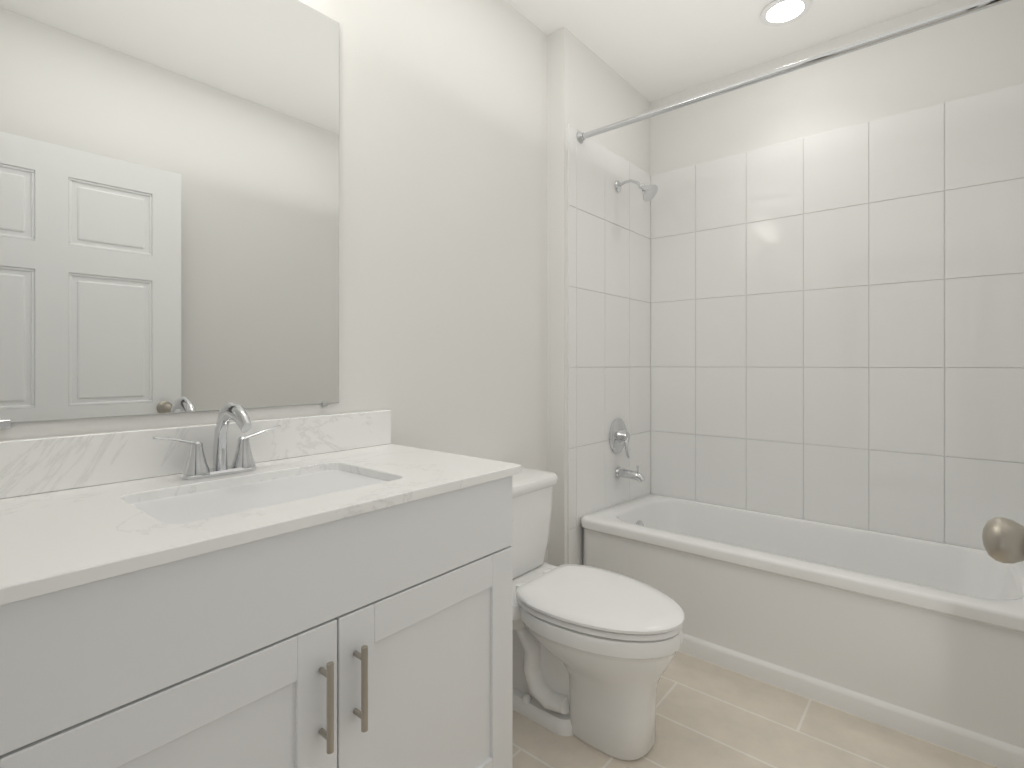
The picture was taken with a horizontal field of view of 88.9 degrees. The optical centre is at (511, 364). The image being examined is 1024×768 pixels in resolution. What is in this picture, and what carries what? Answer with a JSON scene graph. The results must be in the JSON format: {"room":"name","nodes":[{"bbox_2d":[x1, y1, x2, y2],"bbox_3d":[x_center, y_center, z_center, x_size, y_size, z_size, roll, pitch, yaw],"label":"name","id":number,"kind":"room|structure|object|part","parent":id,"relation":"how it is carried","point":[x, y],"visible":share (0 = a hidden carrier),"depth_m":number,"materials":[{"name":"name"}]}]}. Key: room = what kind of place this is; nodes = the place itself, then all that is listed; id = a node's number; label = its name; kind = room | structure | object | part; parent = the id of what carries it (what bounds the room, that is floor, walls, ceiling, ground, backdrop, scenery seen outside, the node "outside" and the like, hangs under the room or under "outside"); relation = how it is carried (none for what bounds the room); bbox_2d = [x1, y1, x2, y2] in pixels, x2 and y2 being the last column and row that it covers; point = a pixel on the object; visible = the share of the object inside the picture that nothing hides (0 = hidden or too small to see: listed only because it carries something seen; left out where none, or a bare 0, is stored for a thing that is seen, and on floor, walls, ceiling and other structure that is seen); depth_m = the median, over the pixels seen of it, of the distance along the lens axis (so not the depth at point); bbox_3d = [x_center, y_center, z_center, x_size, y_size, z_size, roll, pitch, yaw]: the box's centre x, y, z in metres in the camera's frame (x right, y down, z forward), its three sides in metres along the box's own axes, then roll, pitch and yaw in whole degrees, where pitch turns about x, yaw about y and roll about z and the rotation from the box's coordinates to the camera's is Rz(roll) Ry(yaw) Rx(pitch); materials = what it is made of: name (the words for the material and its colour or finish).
{"room":"bathroom","nodes":[
{"label":"bathroom","id":0,"kind":"room"},
{"bbox_2d":[0,0,649,566],"bbox_3d":[-0.201,-0.180,1.940,0.212,2.600,3.034,0,0,40],"label":"wall","id":1,"kind":"structure","parent":0,"point":[456,116],"depth_m":1.93,"materials":[{"name":"white paint"}]},
{"bbox_2d":[0,0,338,427],"bbox_3d":[-0.778,-0.444,1.222,0.008,1.129,0.832,0,0,40],"label":"mirror","id":2,"kind":"object","parent":1,"relation":"attached to","point":[169,206],"visible":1,"depth_m":1.20,"materials":[{"name":"clear glass"}]},
{"bbox_2d":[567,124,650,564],"bbox_3d":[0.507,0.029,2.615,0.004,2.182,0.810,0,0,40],"label":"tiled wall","id":3,"kind":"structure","parent":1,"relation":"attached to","point":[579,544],"depth_m":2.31,"materials":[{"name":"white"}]},
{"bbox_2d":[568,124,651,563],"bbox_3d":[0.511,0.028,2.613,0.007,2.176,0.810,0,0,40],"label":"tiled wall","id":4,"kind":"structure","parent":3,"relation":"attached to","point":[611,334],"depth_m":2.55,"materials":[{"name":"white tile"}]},
{"bbox_2d":[609,418,629,457],"bbox_3d":[0.563,0.367,2.612,0.077,0.190,0.176,0,0,40],"label":"shower valve","id":5,"kind":"object","parent":4,"relation":"attached to","point":[619,436],"visible":1,"depth_m":2.60,"materials":[{"name":"silver metal"}]},
{"bbox_2d":[615,466,644,482],"bbox_3d":[0.591,0.538,2.589,0.149,0.083,0.054,0,0,40],"label":"tub spout","id":6,"kind":"object","parent":4,"relation":"attached to","point":[620,472],"visible":0.98,"depth_m":2.58,"materials":[{"name":"silver metal"}]},
{"bbox_2d":[615,179,657,201],"bbox_3d":[0.614,-0.861,2.570,0.210,0.135,0.088,0,0,40],"label":"shower head","id":7,"kind":"object","parent":4,"relation":"attached to","point":[649,192],"visible":1,"depth_m":2.54},
{"bbox_2d":[577,0,1010,143],"bbox_3d":[0.893,-1.030,1.877,1.529,0.054,0.054,0,0,40],"label":"shower curtain rod","id":8,"kind":"object","parent":4,"relation":"attached to","point":[910,28],"visible":0.98,"depth_m":1.76,"materials":[{"name":"silver metal"}]},
{"bbox_2d":[505,0,943,101],"bbox_3d":[0.292,-1.505,1.232,1.938,0.050,3.544,0,0,40],"label":"ceiling","id":9,"kind":"structure","parent":0,"point":[650,50],"depth_m":2.31,"materials":[{"name":"white paint"}]},
{"bbox_2d":[760,0,810,25],"bbox_3d":[1.139,-1.476,2.177,0.190,0.008,0.190,0,0,40],"label":"recessed light","id":10,"kind":"object","parent":9,"relation":"in","point":[779,12],"visible":1,"depth_m":2.18,"materials":[{"name":"white paint"}]},
{"bbox_2d":[513,650,999,767],"bbox_3d":[0.292,1.145,1.232,1.938,0.050,3.544,0,0,40],"label":"floor","id":11,"kind":"structure","parent":0,"point":[710,715],"depth_m":1.57,"materials":[{"name":"tile"}]},
{"bbox_2d":[0,401,520,767],"bbox_3d":[-0.507,0.601,1.095,0.583,1.038,1.031,0,0,40],"label":"bathroom vanity","id":12,"kind":"object","parent":11,"relation":"on","point":[316,591],"visible":1,"depth_m":0.93,"materials":[{"name":"white paint"}]},
{"bbox_2d":[0,409,520,631],"bbox_3d":[-0.517,0.209,1.103,0.559,0.128,1.031,0,0,40],"label":"countertop","id":13,"kind":"structure","parent":12,"relation":"on","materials":[{"name":"stone"}]},
{"bbox_2d":[511,468,683,760],"bbox_3d":[0.168,0.765,1.700,0.787,0.710,0.472,0,0,40],"label":"toilet","id":14,"kind":"object","parent":11,"relation":"on","point":[595,649],"visible":0.73,"depth_m":1.54,"materials":[{"name":"white ceramic"}]},
{"bbox_3d":[-0.044,0.580,1.878,0.228,0.340,0.472,0,0,40],"label":"tank","id":15,"kind":"part","parent":14,"relation":"part of","materials":[{"name":"white ceramic"}]},
{"bbox_3d":[0.270,0.728,1.614,0.520,0.045,0.382,0,0,40],"label":"seat","id":16,"kind":"part","parent":14,"relation":"part of","materials":[{"name":"white plastic"}]},
{"bbox_2d":[581,494,1023,767],"bbox_3d":[1.119,0.903,2.146,1.526,0.434,0.762,0,0,40],"label":"bathtub","id":17,"kind":"object","parent":11,"relation":"on","point":[923,639],"visible":0.9,"depth_m":1.80,"materials":[{"name":"white ceramic"}]},
{"bbox_2d":[650,0,1023,175],"bbox_3d":[1.455,-0.180,2.453,1.666,2.600,0.120,0,0,40],"label":"wall","id":18,"kind":"structure","parent":0,"point":[976,53],"depth_m":2.33,"materials":[{"name":"white paint"}]},
{"bbox_2d":[652,83,1023,549],"bbox_3d":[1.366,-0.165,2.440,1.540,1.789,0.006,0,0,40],"label":"tiled wall","id":19,"kind":"structure","parent":18,"relation":"attached to","point":[677,366],"depth_m":2.31,"materials":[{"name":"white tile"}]},
{"bbox_3d":[0.377,0.093,0.252,0.068,2.030,0.946,0,0,40],"label":"door","id":20,"kind":"structure","parent":0,"visible":0},
{"bbox_2d":[982,517,1023,563],"bbox_3d":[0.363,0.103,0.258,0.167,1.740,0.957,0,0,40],"label":"door knob","id":21,"kind":"object","parent":20,"relation":"attached to","point":[1003,539],"depth_m":0.59,"materials":[{"name":"silver metal"}]}
]}

